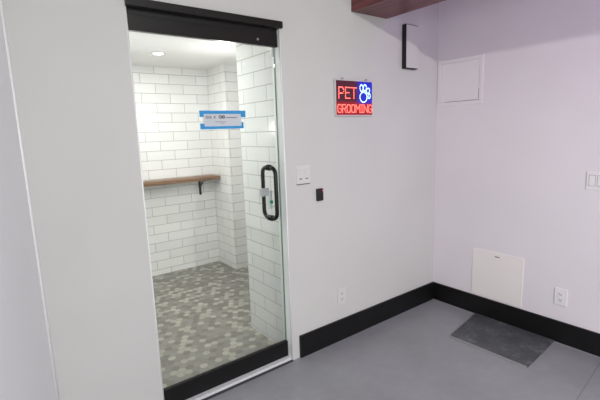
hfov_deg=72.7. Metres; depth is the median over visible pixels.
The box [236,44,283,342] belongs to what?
tiled wall
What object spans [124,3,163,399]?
trim
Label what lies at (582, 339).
baseboard
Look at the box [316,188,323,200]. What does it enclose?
card reader
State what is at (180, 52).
ceiling
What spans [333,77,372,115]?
led sign
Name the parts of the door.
pull handle, lock plate, pull handle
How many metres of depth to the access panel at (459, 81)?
3.37 m
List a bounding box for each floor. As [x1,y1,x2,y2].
[152,261,274,388]
[153,262,599,399]
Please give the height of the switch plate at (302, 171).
0.132 m
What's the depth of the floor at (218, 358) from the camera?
3.58 m
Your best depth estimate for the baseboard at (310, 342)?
3.27 m
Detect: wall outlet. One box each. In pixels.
[337,287,345,304]
[554,287,567,306]
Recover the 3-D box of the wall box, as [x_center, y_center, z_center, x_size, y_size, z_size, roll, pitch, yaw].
[0.881,-1.219,3.253,0.155,0.335,0.044,-9,12,-36]
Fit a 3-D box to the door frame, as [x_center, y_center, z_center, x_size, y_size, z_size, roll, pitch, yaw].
[-0.506,-0.978,2.293,0.925,0.144,0.114,-9,12,-36]
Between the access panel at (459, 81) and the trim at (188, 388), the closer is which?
the trim at (188, 388)
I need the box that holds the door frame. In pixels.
[124,0,282,47]
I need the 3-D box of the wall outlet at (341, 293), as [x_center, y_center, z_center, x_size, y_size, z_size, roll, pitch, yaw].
[0.320,0.735,3.119,0.084,0.128,0.010,-9,12,-36]
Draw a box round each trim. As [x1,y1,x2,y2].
[0,0,59,399]
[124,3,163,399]
[163,339,287,399]
[186,355,291,399]
[272,29,291,356]
[279,29,292,359]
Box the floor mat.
[450,313,553,367]
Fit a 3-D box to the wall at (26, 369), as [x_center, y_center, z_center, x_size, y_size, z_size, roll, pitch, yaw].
[-0.170,0.218,-0.240,0.119,2.860,4.675,-7,11,-28]
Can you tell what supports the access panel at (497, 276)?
attached to the wall at (512, 166)
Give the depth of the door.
2.70 m
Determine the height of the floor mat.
0.012 m
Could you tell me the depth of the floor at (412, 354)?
2.73 m
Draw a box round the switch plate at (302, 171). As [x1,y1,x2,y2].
[296,165,309,184]
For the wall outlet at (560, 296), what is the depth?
2.96 m
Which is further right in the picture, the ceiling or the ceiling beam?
the ceiling beam
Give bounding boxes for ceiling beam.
[351,0,445,18]
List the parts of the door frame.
panel, rail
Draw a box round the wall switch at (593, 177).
[586,171,599,190]
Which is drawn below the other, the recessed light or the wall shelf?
the wall shelf
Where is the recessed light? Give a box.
[151,52,164,54]
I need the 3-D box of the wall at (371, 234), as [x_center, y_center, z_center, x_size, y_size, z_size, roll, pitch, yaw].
[-0.080,-0.282,2.739,3.420,2.860,0.100,-9,12,-36]
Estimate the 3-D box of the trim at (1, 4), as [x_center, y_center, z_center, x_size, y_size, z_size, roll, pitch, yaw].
[-1.226,-0.089,1.819,0.018,2.860,0.018,-9,12,-36]
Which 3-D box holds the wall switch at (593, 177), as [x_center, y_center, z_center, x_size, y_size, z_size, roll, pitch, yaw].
[1.965,-0.126,2.700,0.010,0.125,0.116,-9,12,-36]
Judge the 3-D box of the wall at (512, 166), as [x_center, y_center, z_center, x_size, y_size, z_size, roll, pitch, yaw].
[2.654,-0.229,1.864,0.120,2.860,4.600,-9,12,-36]
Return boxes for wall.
[0,10,56,399]
[2,0,438,399]
[132,65,218,275]
[206,64,247,268]
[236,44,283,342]
[433,0,599,332]
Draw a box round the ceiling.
[128,31,236,69]
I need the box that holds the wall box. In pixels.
[402,24,417,69]
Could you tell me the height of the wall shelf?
0.232 m
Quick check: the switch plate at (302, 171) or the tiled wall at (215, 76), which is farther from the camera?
the tiled wall at (215, 76)
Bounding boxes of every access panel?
[437,54,483,106]
[471,248,523,306]
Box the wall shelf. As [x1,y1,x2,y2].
[143,175,220,194]
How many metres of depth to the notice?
2.43 m
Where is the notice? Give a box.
[199,111,245,128]
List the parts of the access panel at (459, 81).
panel door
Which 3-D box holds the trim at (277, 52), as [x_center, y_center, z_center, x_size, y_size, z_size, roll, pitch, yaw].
[-0.121,0.018,2.752,0.002,2.268,0.096,-9,12,-36]
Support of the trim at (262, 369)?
attached to the wall at (371, 234)
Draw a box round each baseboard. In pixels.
[299,282,433,357]
[433,282,599,356]
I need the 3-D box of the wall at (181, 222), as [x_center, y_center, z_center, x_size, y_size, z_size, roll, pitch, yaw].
[-1.706,-0.294,4.648,3.100,2.365,0.100,-9,12,-36]
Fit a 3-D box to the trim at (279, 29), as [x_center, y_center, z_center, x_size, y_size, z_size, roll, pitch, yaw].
[-0.091,0.023,2.715,0.010,2.268,0.010,-9,12,-36]

